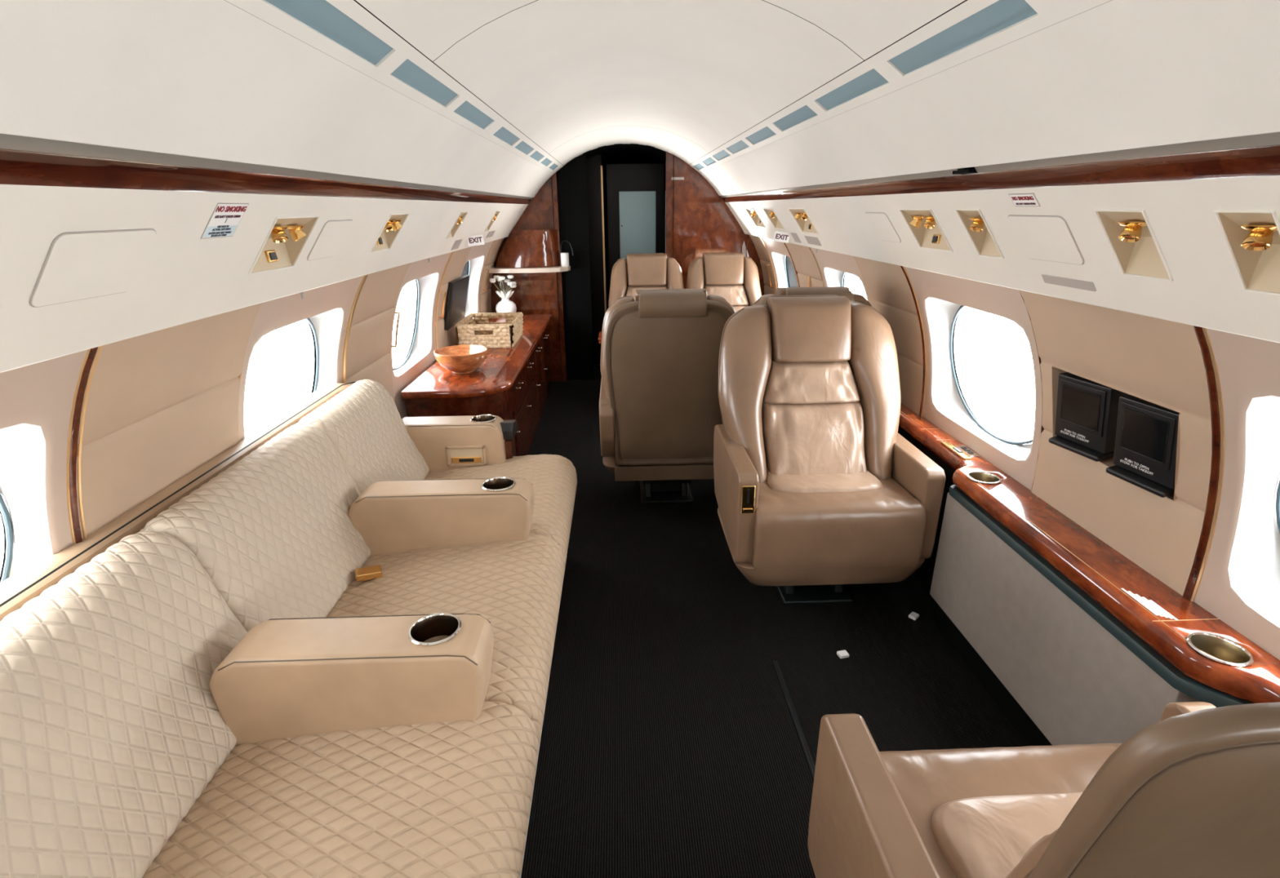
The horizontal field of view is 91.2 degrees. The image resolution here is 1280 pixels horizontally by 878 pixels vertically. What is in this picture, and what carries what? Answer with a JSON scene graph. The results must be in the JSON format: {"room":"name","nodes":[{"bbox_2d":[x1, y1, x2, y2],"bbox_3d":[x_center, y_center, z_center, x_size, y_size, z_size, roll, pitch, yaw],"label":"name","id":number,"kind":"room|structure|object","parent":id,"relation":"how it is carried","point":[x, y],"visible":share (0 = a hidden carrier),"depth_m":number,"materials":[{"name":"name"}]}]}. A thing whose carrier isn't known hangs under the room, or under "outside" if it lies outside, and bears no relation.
{"room":"aircraft cabin","nodes":[
{"label":"aircraft cabin","id":0,"kind":"room"},
{"bbox_2d":[0,238,504,582],"bbox_3d":[-0.557,-0.061,1.386,1.188,1.905,7.480,-1,20,-2],"label":"wall","id":1,"kind":"structure","parent":0,"point":[162,405],"depth_m":1.34,"materials":[{"name":"beige plastic"}]},
{"bbox_2d":[0,349,90,582],"bbox_3d":[-0.985,0.393,0.858,0.266,0.988,0.692,-1,20,-2],"label":"window","id":2,"kind":"structure","parent":1,"relation":"in","point":[37,401],"depth_m":1.05,"materials":[{"name":"plastic"}]},
{"bbox_2d":[69,346,102,543],"bbox_3d":[-0.957,0.273,1.185,0.200,0.985,0.013,-1,20,-2],"label":"trim","id":3,"kind":"structure","parent":1,"relation":"attached to","point":[79,401],"depth_m":1.08,"materials":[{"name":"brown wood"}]},
{"bbox_2d":[28,228,155,307],"bbox_3d":[-0.772,-0.247,0.891,0.072,0.095,0.190,-1,20,-2],"label":"access panel","id":4,"kind":"object","parent":1,"relation":"attached to","point":[86,264],"visible":1,"depth_m":0.88,"materials":[{"name":"beige plastic"}]},
{"bbox_2d":[200,203,248,239],"bbox_3d":[-0.741,-0.391,1.120,0.044,0.058,0.096,-1,20,-2],"label":"placard","id":5,"kind":"object","parent":1,"relation":"attached to","point":[225,218],"visible":1,"depth_m":1.11,"materials":[{"name":"grey plastic"}]},
{"bbox_2d":[0,184,528,373],"bbox_3d":[-0.796,-0.368,1.264,0.171,0.230,7.480,-1,20,-2],"label":"wall panel","id":6,"kind":"object","parent":1,"relation":"attached to","point":[184,277],"depth_m":1.06,"materials":[{"name":"beige plastic"}]},
{"bbox_2d":[0,148,530,204],"bbox_3d":[-0.705,-0.495,1.220,0.036,0.036,7.480,-1,20,-2],"label":"trim","id":7,"kind":"structure","parent":1,"relation":"attached to","point":[17,167],"depth_m":0.94,"materials":[{"name":"brown wood"}]},
{"bbox_2d":[0,133,532,199],"bbox_3d":[-0.684,-0.523,1.211,0.026,0.026,7.480,-1,20,-2],"label":"trim","id":8,"kind":"structure","parent":1,"relation":"attached to","point":[6,141],"depth_m":0.91,"materials":[{"name":"grey"}]},
{"bbox_2d":[248,216,319,275],"bbox_3d":[-0.791,-0.434,1.393,0.092,0.115,0.194,-1,20,-2],"label":"light","id":9,"kind":"object","parent":1,"relation":"attached to","point":[286,238],"visible":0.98,"depth_m":1.41,"materials":[{"name":"gold"}]},
{"bbox_2d":[237,275,365,440],"bbox_3d":[-1.027,-0.023,1.985,0.266,0.988,0.677,-1,20,-2],"label":"window","id":10,"kind":"structure","parent":1,"relation":"in","point":[329,308],"depth_m":2.00,"materials":[{"name":"plastic"}]},
{"bbox_2d":[306,219,352,260],"bbox_3d":[-0.799,-0.516,1.618,0.072,0.095,0.170,-1,20,-2],"label":"access panel","id":11,"kind":"object","parent":1,"relation":"attached to","point":[332,234],"visible":1,"depth_m":1.61,"materials":[{"name":"beige plastic"}]},
{"bbox_2d":[343,274,368,383],"bbox_3d":[-0.999,-0.142,2.307,0.200,0.985,0.013,-1,20,-2],"label":"trim","id":12,"kind":"structure","parent":1,"relation":"attached to","point":[366,277],"depth_m":2.21,"materials":[{"name":"gold metal"}]},
{"bbox_2d":[369,213,409,253],"bbox_3d":[-0.815,-0.671,2.035,0.091,0.115,0.180,-1,20,-2],"label":"light","id":13,"kind":"object","parent":1,"relation":"attached to","point":[394,224],"visible":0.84,"depth_m":2.06,"materials":[{"name":"gold"}]},
{"bbox_2d":[389,251,453,419],"bbox_3d":[-1.069,-0.437,3.105,0.266,0.988,0.727,-1,20,-2],"label":"window","id":14,"kind":"structure","parent":1,"relation":"in","point":[428,276],"depth_m":3.25,"materials":[{"name":"plastic"}]},
{"bbox_2d":[435,251,454,349],"bbox_3d":[-1.042,-0.565,3.454,0.200,0.985,0.010,-1,20,-2],"label":"trim","id":15,"kind":"structure","parent":1,"relation":"attached to","point":[454,251],"depth_m":3.38,"materials":[{"name":"gold metal"}]},
{"bbox_2d":[445,212,467,239],"bbox_3d":[-0.847,-0.986,2.889,0.091,0.114,0.123,-1,20,-2],"label":"light","id":16,"kind":"object","parent":1,"relation":"attached to","point":[461,217],"visible":0.52,"depth_m":2.93,"materials":[{"name":"gold metal"}]},
{"bbox_2d":[444,275,469,330],"bbox_3d":[-1.100,-0.828,3.771,0.077,0.272,0.430,-1,20,-2],"label":"television","id":17,"kind":"object","parent":1,"relation":"attached to","point":[457,293],"visible":0.94,"depth_m":3.70,"materials":[{"name":"black plastic"}]},
{"bbox_2d":[467,235,484,246],"bbox_3d":[-0.884,-1.068,3.369,0.090,0.059,0.009,-6,21,-15],"label":"exit sign","id":18,"kind":"object","parent":1,"relation":"attached to","point":[477,240],"visible":0.94,"depth_m":3.37,"materials":[{"name":"white plastic"}]},
{"bbox_2d":[460,240,494,318],"bbox_3d":[-1.110,-0.851,4.226,0.266,0.988,0.737,-1,20,-2],"label":"window","id":19,"kind":"structure","parent":1,"relation":"in","point":[477,255],"depth_m":4.44,"materials":[{"name":"plastic"}]},
{"bbox_2d":[560,253,568,266],"bbox_3d":[-0.579,-1.380,4.823,0.062,0.100,0.062,-1,20,-2],"label":"lampshade","id":20,"kind":"object","parent":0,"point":[564,256],"depth_m":4.80,"materials":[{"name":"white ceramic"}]},
{"bbox_2d":[551,143,674,381],"bbox_3d":[-0.125,-1.693,5.738,1.200,1.900,1.860,-1,20,-2],"label":"wall","id":21,"kind":"structure","parent":0,"point":[611,170],"depth_m":5.43,"materials":[{"name":"black"}]},
{"bbox_2d":[618,191,655,259],"bbox_3d":[-0.018,-1.661,5.602,0.320,1.032,0.021,-1,20,-2],"label":"door","id":22,"kind":"structure","parent":21,"relation":"in","point":[637,208],"depth_m":5.51,"materials":[{"name":"teal glass"}]},
{"bbox_2d":[461,151,798,381],"bbox_3d":[-0.094,-1.413,4.909,2.800,2.050,0.050,-1,20,-2],"label":"wall","id":23,"kind":"structure","parent":0,"point":[703,222],"depth_m":4.87,"materials":[{"name":"brown wood"}]},
{"bbox_2d":[488,266,570,273],"bbox_3d":[-0.849,-1.297,4.799,0.619,0.033,0.185,-1,20,-2],"label":"wall shelf","id":24,"kind":"object","parent":23,"relation":"attached to","point":[557,268],"visible":0.85,"depth_m":4.72,"materials":[{"name":"beige"}]},
{"bbox_2d":[494,229,559,267],"bbox_3d":[-0.879,-1.451,4.775,0.505,0.271,0.120,-1,20,-2],"label":"upper cabinet","id":25,"kind":"object","parent":24,"relation":"on","point":[522,248],"visible":0.97,"depth_m":4.75,"materials":[{"name":"brown wood"}]},
{"bbox_2d":[560,240,573,266],"bbox_3d":[-0.560,-1.424,4.808,0.099,0.193,0.062,-1,20,-2],"label":"lamp","id":26,"kind":"object","parent":24,"relation":"on","point":[564,256],"visible":1,"depth_m":4.80,"materials":[{"name":"white glass"}]},
{"bbox_2d":[0,0,1279,197],"bbox_3d":[0.031,-0.716,1.166,1.411,0.382,7.480,-1,20,-2],"label":"ceiling","id":27,"kind":"structure","parent":0,"point":[237,81],"depth_m":1.17,"materials":[{"name":"plastic"}]},
{"bbox_2d":[265,0,392,65],"bbox_3d":[-0.473,-0.643,0.970,0.041,0.031,0.435,-1,20,-2],"label":"ceiling light panel","id":28,"kind":"object","parent":27,"relation":"attached to","point":[320,15],"visible":0.89,"depth_m":0.97,"materials":[{"name":"blue"}]},
{"bbox_2d":[391,58,457,106],"bbox_3d":[-0.490,-0.819,1.447,0.041,0.031,0.438,-1,20,-2],"label":"lens","id":29,"kind":"object","parent":27,"relation":"attached to","point":[408,73],"visible":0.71,"depth_m":1.41,"materials":[{"name":"blue"}]},
{"bbox_2d":[453,101,493,128],"bbox_3d":[-0.508,-0.997,1.930,0.041,0.031,0.438,-1,20,-2],"label":"lens","id":30,"kind":"object","parent":27,"relation":"attached to","point":[466,110],"visible":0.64,"depth_m":1.91,"materials":[{"name":"blue"}]},
{"bbox_2d":[493,126,519,145],"bbox_3d":[-0.529,-1.201,2.481,0.041,0.031,0.438,-1,20,-2],"label":"lens","id":31,"kind":"object","parent":27,"relation":"attached to","point":[503,134],"visible":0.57,"depth_m":2.47,"materials":[{"name":"blue"}]},
{"bbox_2d":[515,141,533,154],"bbox_3d":[-0.547,-1.376,2.956,0.041,0.031,0.424,-1,20,-2],"label":"lens","id":32,"kind":"object","parent":27,"relation":"attached to","point":[522,146],"visible":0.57,"depth_m":2.95,"materials":[{"name":"blue"}]},
{"bbox_2d":[726,140,749,153],"bbox_3d":[0.472,-1.411,3.023,0.041,0.031,0.426,-1,20,-2],"label":"lens","id":33,"kind":"object","parent":27,"relation":"attached to","point":[740,145],"visible":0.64,"depth_m":3.02,"materials":[{"name":"blue"}]},
{"bbox_2d":[746,126,776,144],"bbox_3d":[0.490,-1.234,2.545,0.041,0.031,0.426,-1,20,-2],"label":"lens","id":34,"kind":"object","parent":27,"relation":"attached to","point":[765,133],"visible":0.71,"depth_m":2.53,"materials":[{"name":"blue"}]},
{"bbox_2d":[773,105,817,130],"bbox_3d":[0.508,-1.056,2.063,0.041,0.031,0.434,-1,20,-2],"label":"lens","id":35,"kind":"object","parent":27,"relation":"attached to","point":[804,113],"visible":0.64,"depth_m":2.04,"materials":[{"name":"blue"}]},
{"bbox_2d":[815,68,888,110],"bbox_3d":[0.526,-0.878,1.581,0.041,0.031,0.443,-1,20,-2],"label":"lens","id":36,"kind":"object","parent":27,"relation":"attached to","point":[872,79],"visible":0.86,"depth_m":1.55,"materials":[{"name":"blue"}]},
{"bbox_2d":[889,0,1037,75],"bbox_3d":[0.544,-0.699,1.095,0.041,0.031,0.448,-1,20,-2],"label":"ceiling light panel","id":37,"kind":"object","parent":27,"relation":"attached to","point":[1001,15],"visible":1,"depth_m":1.05,"materials":[{"name":"blue"}]},
{"bbox_2d":[520,364,1029,877],"bbox_3d":[0.005,0.423,2.823,2.240,0.050,9.800,-1,20,-2],"label":"floor","id":38,"kind":"structure","parent":0,"point":[670,746],"depth_m":1.86,"materials":[{"name":"black carpet"}]},
{"bbox_2d":[0,379,577,877],"bbox_3d":[-0.619,0.604,1.139,0.841,0.789,2.960,-1,20,-2],"label":"sofa","id":39,"kind":"object","parent":38,"relation":"on","point":[323,649],"visible":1,"depth_m":1.13,"materials":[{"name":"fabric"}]},
{"bbox_2d":[0,530,247,877],"bbox_3d":[-0.862,0.469,1.000,0.231,0.427,0.608,-1,20,-2],"label":"cushion","id":40,"kind":"object","parent":39,"relation":"on","point":[119,722],"depth_m":0.98,"materials":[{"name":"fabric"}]},
{"bbox_2d":[0,383,353,622],"bbox_3d":[-1.009,0.480,1.057,0.061,0.485,2.920,-1,20,-2],"label":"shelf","id":41,"kind":"object","parent":39,"relation":"attached to","point":[28,584],"depth_m":1.25,"materials":[{"name":"leather"}]},
{"bbox_2d":[139,423,370,632],"bbox_3d":[-0.884,0.253,1.583,0.231,0.427,0.633,-1,20,-2],"label":"cushion","id":42,"kind":"object","parent":39,"relation":"on","point":[280,527],"depth_m":1.49,"materials":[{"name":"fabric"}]},
{"bbox_2d":[142,701,538,877],"bbox_3d":[-0.513,0.745,0.941,0.648,0.254,0.683,-1,20,-2],"label":"seat cushion","id":43,"kind":"object","parent":39,"relation":"on","point":[433,796],"depth_m":1.03,"materials":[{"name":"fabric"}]},
{"bbox_2d":[295,379,429,493],"bbox_3d":[-0.903,0.059,2.111,0.231,0.427,0.488,-1,20,-2],"label":"cushion","id":44,"kind":"object","parent":39,"relation":"on","point":[364,423],"depth_m":2.06,"materials":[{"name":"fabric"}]},
{"bbox_2d":[326,533,564,744],"bbox_3d":[-0.537,0.510,1.576,0.648,0.254,0.668,-1,20,-2],"label":"seat cushion","id":45,"kind":"object","parent":39,"relation":"on","point":[515,583],"depth_m":1.60,"materials":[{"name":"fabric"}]},
{"bbox_2d":[424,454,577,570],"bbox_3d":[-0.560,0.285,2.186,0.648,0.254,0.628,-1,20,-2],"label":"seat cushion","id":46,"kind":"object","parent":39,"relation":"on","point":[553,478],"depth_m":2.27,"materials":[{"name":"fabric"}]},
{"bbox_2d":[401,314,552,456],"bbox_3d":[-0.882,-0.324,3.967,0.475,0.575,2.175,-1,20,-2],"label":"cabinet","id":47,"kind":"object","parent":38,"relation":"on","point":[514,383],"depth_m":3.22,"materials":[{"name":"brown wood"}]},
{"bbox_2d":[433,345,488,374],"bbox_3d":[-0.897,-0.393,3.160,0.263,0.113,0.263,-1,20,-2],"label":"wooden bowl","id":48,"kind":"object","parent":47,"relation":"on","point":[457,359],"visible":1,"depth_m":3.10,"materials":[{"name":"brown wood"}]},
{"bbox_2d":[401,314,552,399],"bbox_3d":[-0.884,-0.576,3.874,0.475,0.039,2.175,-1,20,-2],"label":"countertop","id":49,"kind":"structure","parent":47,"relation":"on","point":[500,369],"depth_m":3.12,"materials":[{"name":"brown wood"}]},
{"bbox_2d":[453,312,523,348],"bbox_3d":[-0.921,-0.676,3.881,0.350,0.144,0.460,-1,20,-2],"label":"woven basket","id":50,"kind":"object","parent":47,"relation":"on","point":[477,331],"visible":0.98,"depth_m":3.70,"materials":[{"name":"beige wicker"}]},
{"bbox_2d":[495,297,516,312],"bbox_3d":[-1.020,-1.002,4.776,0.158,0.138,0.158,-1,20,-2],"label":"flower vase","id":51,"kind":"object","parent":47,"relation":"on","point":[505,305],"visible":0.75,"depth_m":4.72,"materials":[{"name":"white ceramic"}]},
{"bbox_2d":[489,275,516,298],"bbox_3d":[-1.030,-1.127,4.739,0.196,0.220,0.185,-1,20,-2],"label":"flower bouquet","id":52,"kind":"object","parent":51,"relation":"in","point":[503,295],"visible":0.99,"depth_m":4.71,"materials":[{"name":"white plant"}]},
{"bbox_2d":[608,253,684,306],"bbox_3d":[0.059,-0.778,4.507,0.563,1.034,0.690,-1,20,-2],"label":"armchair","id":53,"kind":"object","parent":38,"relation":"on","point":[649,271],"visible":0.25,"depth_m":4.47,"materials":[{"name":"beige leather"}]},
{"bbox_2d":[625,285,666,301],"bbox_3d":[0.053,-1.033,4.528,0.355,0.146,0.162,-1,20,-2],"label":"cushion","id":54,"kind":"object","parent":53,"relation":"on","point":[629,291],"depth_m":4.49,"materials":[{"name":"beige leather"}]},
{"bbox_2d":[599,288,735,504],"bbox_3d":[0.124,-0.205,2.955,0.620,1.034,0.690,-1,20,-2],"label":"armchair","id":55,"kind":"object","parent":38,"relation":"on","point":[660,411],"visible":0.93,"depth_m":2.68,"materials":[{"name":"beige leather"}]},
{"bbox_2d":[686,252,761,312],"bbox_3d":[0.615,-0.789,4.524,0.563,1.034,0.690,-1,20,-2],"label":"armchair","id":56,"kind":"object","parent":38,"relation":"on","point":[733,277],"visible":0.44,"depth_m":4.49,"materials":[{"name":"beige leather"}]},
{"bbox_2d":[703,284,748,306],"bbox_3d":[0.610,-1.045,4.545,0.355,0.146,0.162,-1,20,-2],"label":"cushion","id":57,"kind":"object","parent":56,"relation":"on","point":[736,295],"depth_m":4.50,"materials":[{"name":"beige leather"}]},
{"bbox_2d":[732,305,748,312],"bbox_3d":[0.615,-0.825,4.515,0.364,0.257,0.250,-1,20,-2],"label":"lumbar cushion","id":58,"kind":"object","parent":56,"relation":"on","point":[736,308],"depth_m":4.51,"materials":[{"name":"beige leather"}]},
{"bbox_2d":[773,660,815,778],"bbox_3d":[0.445,0.882,1.489,0.014,0.004,1.050,-1,20,-2],"label":"track","id":59,"kind":"object","parent":38,"relation":"on","point":[805,747],"visible":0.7,"depth_m":1.75,"materials":[{"name":"black metal"}]},
{"bbox_2d":[751,287,871,306],"bbox_3d":[0.710,-0.217,2.973,0.579,1.034,0.690,-1,20,-2],"label":"armchair","id":60,"kind":"object","parent":38,"relation":"on","point":[855,299],"visible":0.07,"depth_m":2.52,"materials":[{"name":"beige leather"}]},
{"bbox_2d":[713,294,946,605],"bbox_3d":[0.631,0.041,2.276,0.667,1.034,0.690,-1,20,-2],"label":"armchair","id":61,"kind":"object","parent":38,"relation":"on","point":[818,490],"visible":1,"depth_m":2.21,"materials":[{"name":"beige leather"}]},
{"bbox_2d":[762,358,859,404],"bbox_3d":[0.625,-0.214,2.297,0.355,0.146,0.162,-1,20,-2],"label":"cushion","id":62,"kind":"object","parent":61,"relation":"on","point":[830,380],"depth_m":2.25,"materials":[{"name":"beige leather"}]},
{"bbox_2d":[761,401,866,475],"bbox_3d":[0.631,0.005,2.268,0.364,0.257,0.250,-1,20,-2],"label":"lumbar cushion","id":63,"kind":"object","parent":61,"relation":"on","point":[799,437],"depth_m":2.23,"materials":[{"name":"beige leather"}]},
{"bbox_2d":[751,477,926,569],"bbox_3d":[0.636,0.235,2.243,0.548,0.222,0.494,-1,20,-2],"label":"seat cushion","id":64,"kind":"object","parent":61,"relation":"on","point":[798,523],"depth_m":2.02,"materials":[{"name":"beige leather"}]},
{"bbox_2d":[808,702,1279,877],"bbox_3d":[0.645,0.583,0.842,0.662,1.010,0.581,-1,20,-2],"label":"armchair","id":65,"kind":"object","parent":38,"relation":"on","point":[1194,793],"visible":1,"depth_m":0.81,"materials":[{"name":"beige leather"}]},
{"bbox_2d":[879,742,1122,877],"bbox_3d":[0.645,0.718,0.938,0.548,0.222,0.494,-1,20,-2],"label":"seat cushion","id":66,"kind":"object","parent":65,"relation":"on","point":[975,813],"depth_m":1.01,"materials":[{"name":"beige leather"}]},
{"bbox_2d":[1020,834,1049,861],"bbox_3d":[0.646,0.553,0.785,0.364,0.257,0.136,-1,20,-2],"label":"lumbar cushion","id":67,"kind":"object","parent":65,"relation":"on","point":[1046,837],"depth_m":0.73,"materials":[{"name":"beige leather"}]},
{"bbox_2d":[929,492,1200,746],"bbox_3d":[1.064,0.549,1.677,0.128,0.488,0.880,-1,20,-2],"label":"wall panel","id":68,"kind":"object","parent":38,"relation":"on","point":[1059,676],"visible":0.52,"depth_m":1.60,"materials":[{"name":"white fabric"}]},
{"bbox_2d":[749,167,1211,595],"bbox_3d":[0.631,-0.086,1.421,1.188,1.905,7.480,-1,20,-2],"label":"wall","id":69,"kind":"structure","parent":0,"point":[1158,362],"depth_m":1.44,"materials":[{"name":"beige plastic"}]},
{"bbox_2d":[745,208,765,227],"bbox_3d":[0.750,-1.439,4.072,0.092,0.115,0.261,-1,20,-2],"label":"light","id":70,"kind":"object","parent":69,"relation":"attached to","point":[752,213],"visible":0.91,"depth_m":4.16,"materials":[{"name":"beige"}]},
{"bbox_2d":[763,208,785,230],"bbox_3d":[0.769,-1.259,3.585,0.092,0.115,0.222,-1,20,-2],"label":"light","id":71,"kind":"object","parent":69,"relation":"attached to","point":[770,212],"visible":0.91,"depth_m":3.66,"materials":[{"name":"beige"}]},
{"bbox_2d":[761,237,798,288],"bbox_3d":[0.981,-0.910,4.330,0.266,0.988,0.647,-1,20,-2],"label":"window","id":72,"kind":"structure","parent":69,"relation":"in","point":[777,251],"depth_m":4.48,"materials":[{"name":"plastic"}]},
{"bbox_2d":[773,231,789,243],"bbox_3d":[0.795,-1.132,3.515,0.092,0.064,0.009,4,21,11],"label":"exit sign","id":73,"kind":"object","parent":69,"relation":"attached to","point":[780,237],"visible":0.91,"depth_m":3.51,"materials":[{"name":"white plastic"}]},
{"bbox_2d":[788,208,818,234],"bbox_3d":[0.790,-1.051,3.020,0.092,0.115,0.266,-1,20,-2],"label":"light","id":74,"kind":"object","parent":69,"relation":"attached to","point":[800,215],"visible":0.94,"depth_m":3.06,"materials":[{"name":"beige"}]},
{"bbox_2d":[804,235,821,246],"bbox_3d":[0.854,-0.981,3.094,0.030,0.042,0.220,-1,20,-2],"label":"plate","id":75,"kind":"object","parent":69,"relation":"attached to","point":[811,240],"visible":1,"depth_m":3.08,"materials":[{"name":"grey plastic"}]},
{"bbox_2d":[809,247,870,302],"bbox_3d":[1.023,-0.491,3.195,0.266,0.988,0.667,-1,20,-2],"label":"window","id":76,"kind":"structure","parent":69,"relation":"in","point":[833,266],"depth_m":3.17,"materials":[{"name":"plastic"}]},
{"bbox_2d":[865,212,901,243],"bbox_3d":[0.823,-0.718,2.123,0.072,0.095,0.184,-1,20,-2],"label":"access panel","id":77,"kind":"object","parent":69,"relation":"attached to","point":[880,222],"visible":1,"depth_m":2.11,"materials":[{"name":"beige plastic"}]},
{"bbox_2d":[900,266,924,416],"bbox_3d":[1.013,-0.202,2.416,0.200,0.985,0.006,-1,20,-2],"label":"trim","id":78,"kind":"structure","parent":69,"relation":"attached to","point":[902,268],"depth_m":2.35,"materials":[{"name":"brown wood"}]},
{"bbox_2d":[897,426,955,602],"bbox_3d":[1.034,-0.188,3.638,0.040,0.512,3.280,-1,20,-2],"label":"baseboard","id":79,"kind":"structure","parent":69,"relation":"attached to","point":[924,574],"depth_m":2.29,"materials":[{"name":"black carpet"}]},
{"bbox_2d":[899,208,953,252],"bbox_3d":[0.834,-0.610,1.826,0.092,0.115,0.199,-1,20,-2],"label":"light","id":80,"kind":"object","parent":69,"relation":"attached to","point":[922,224],"visible":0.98,"depth_m":1.85,"materials":[{"name":"beige plastic"}]},
{"bbox_2d":[951,168,977,174],"bbox_3d":[0.740,-0.606,1.420,0.028,0.007,0.073,-1,20,-2],"label":"trim","id":81,"kind":"structure","parent":69,"relation":"attached to","point":[970,171],"depth_m":1.41,"materials":[{"name":"black"}]},
{"bbox_2d":[902,266,1042,490],"bbox_3d":[1.065,-0.082,2.087,0.266,0.988,0.702,-1,20,-2],"label":"window","id":82,"kind":"structure","parent":69,"relation":"in","point":[939,297],"depth_m":2.11,"materials":[{"name":"plastic"}]},
{"bbox_2d":[955,208,1004,258],"bbox_3d":[0.844,-0.509,1.553,0.091,0.114,0.109,-1,20,-2],"label":"light","id":83,"kind":"object","parent":69,"relation":"attached to","point":[973,221],"visible":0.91,"depth_m":1.58,"materials":[{"name":"beige plastic"}]},
{"bbox_2d":[720,132,1279,197],"bbox_3d":[0.749,-0.553,1.253,0.026,0.026,7.480,-1,20,-2],"label":"trim","id":84,"kind":"structure","parent":69,"relation":"attached to","point":[1269,139],"depth_m":1.03,"materials":[{"name":"grey"}]},
{"bbox_2d":[722,144,1279,202],"bbox_3d":[0.770,-0.525,1.264,0.036,0.036,7.480,-1,20,-2],"label":"trim","id":85,"kind":"structure","parent":69,"relation":"attached to","point":[1263,161],"depth_m":1.08,"materials":[{"name":"brown wood"}]},
{"bbox_2d":[724,175,1279,343],"bbox_3d":[0.864,-0.403,1.313,0.171,0.230,7.480,-1,20,-2],"label":"overhead panel","id":86,"kind":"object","parent":69,"relation":"attached to","point":[1206,290],"depth_m":1.20,"materials":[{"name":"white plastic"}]},
{"bbox_2d":[1008,193,1040,206],"bbox_3d":[0.794,-0.494,1.296,0.020,0.026,0.084,-1,20,-2],"label":"placard","id":87,"kind":"object","parent":69,"relation":"attached to","point":[1018,199],"visible":1,"depth_m":1.29,"materials":[{"name":"grey plastic"}]},
{"bbox_2d":[1007,214,1084,265],"bbox_3d":[0.853,-0.423,1.322,0.072,0.095,0.192,-1,20,-2],"label":"access panel","id":88,"kind":"object","parent":69,"relation":"attached to","point":[1040,237],"visible":1,"depth_m":1.31,"materials":[{"name":"beige plastic"}]},
{"bbox_2d":[1041,274,1096,291],"bbox_3d":[0.918,-0.337,1.343,0.017,0.022,0.163,-1,20,-2],"label":"plate","id":89,"kind":"object","parent":69,"relation":"attached to","point":[1073,283],"visible":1,"depth_m":1.34,"materials":[{"name":"grey plastic"}]},
{"bbox_2d":[1048,372,1126,462],"bbox_3d":[1.113,-0.061,1.553,0.087,0.195,0.146,-5,21,-13],"label":"wall monitor","id":90,"kind":"object","parent":69,"relation":"attached to","point":[1087,411],"visible":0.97,"depth_m":1.53,"materials":[{"name":"black plastic"}]},
{"bbox_2d":[1048,435,1114,462],"bbox_3d":[1.120,0.018,1.584,0.070,0.014,0.144,-16,23,-9],"label":"tray","id":91,"kind":"object","parent":90,"relation":"on","point":[1096,454],"depth_m":1.56,"materials":[{"name":"black plastic"}]},
{"bbox_2d":[898,403,1279,707],"bbox_3d":[1.067,0.280,1.567,0.147,0.094,7.470,-1,20,-2],"label":"ledge","id":92,"kind":"object","parent":69,"relation":"attached to","point":[1201,656],"visible":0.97,"depth_m":1.38,"materials":[{"name":"brown wood"}]},
{"bbox_2d":[955,444,979,457],"bbox_3d":[1.097,0.039,2.103,0.032,0.003,0.104,-1,20,-2],"label":"switch plate","id":93,"kind":"object","parent":92,"relation":"attached to","point":[965,450],"depth_m":2.09,"materials":[{"name":"gold metal"}]},
{"bbox_2d":[1120,588,1177,620],"bbox_3d":[1.050,0.340,1.295,0.031,0.001,0.111,-1,20,-2],"label":"light reflection","id":94,"kind":"object","parent":92,"relation":"on","point":[1131,593],"visible":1,"depth_m":1.29,"materials":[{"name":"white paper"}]},
{"bbox_2d":[1093,209,1173,281],"bbox_3d":[0.862,-0.339,1.092,0.091,0.114,0.111,-1,20,-2],"label":"light","id":95,"kind":"object","parent":69,"relation":"attached to","point":[1131,237],"visible":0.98,"depth_m":1.11,"materials":[{"name":"beige plastic"}]},
{"bbox_2d":[1117,221,1146,226],"bbox_3d":[0.853,-0.371,1.080,0.051,0.008,0.051,-1,20,-2],"label":"socket","id":96,"kind":"object","parent":95,"relation":"attached to","point":[1126,224],"depth_m":1.07,"materials":[{"name":"gold metal"}]},
{"bbox_2d":[1106,394,1178,497],"bbox_3d":[1.120,0.008,1.364,0.087,0.195,0.146,-4,21,-9],"label":"wall monitor","id":97,"kind":"object","parent":69,"relation":"attached to","point":[1144,457],"visible":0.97,"depth_m":1.35,"materials":[{"name":"black plastic"}]},
{"bbox_2d":[1106,465,1174,497],"bbox_3d":[1.127,0.088,1.395,0.070,0.014,0.144,-14,22,-5],"label":"tray","id":98,"kind":"object","parent":97,"relation":"on","point":[1157,486],"depth_m":1.38,"materials":[{"name":"black plastic"}]},
{"bbox_2d":[1182,325,1220,600],"bbox_3d":[1.055,0.222,1.267,0.200,0.985,0.016,-1,20,-2],"label":"trim","id":99,"kind":"structure","parent":69,"relation":"attached to","point":[1213,397],"depth_m":1.20,"materials":[{"name":"brown wood"}]},
{"bbox_2d":[1190,327,1279,660],"bbox_3d":[1.108,0.344,0.933,0.266,0.988,0.702,-1,20,-2],"label":"window","id":100,"kind":"structure","parent":69,"relation":"in","point":[1237,582],"depth_m":1.17,"materials":[{"name":"plastic"}]},
{"bbox_2d":[1213,210,1279,295],"bbox_3d":[0.870,-0.260,0.878,0.091,0.114,0.088,-1,20,-2],"label":"light","id":101,"kind":"object","parent":69,"relation":"attached to","point":[1251,238],"visible":1,"depth_m":0.90,"materials":[{"name":"beige"}]},
{"bbox_2d":[1239,224,1277,231],"bbox_3d":[0.861,-0.292,0.866,0.051,0.008,0.051,-1,20,-2],"label":"socket","id":102,"kind":"object","parent":101,"relation":"attached to","point":[1251,228],"depth_m":0.85,"materials":[{"name":"gold metal"}]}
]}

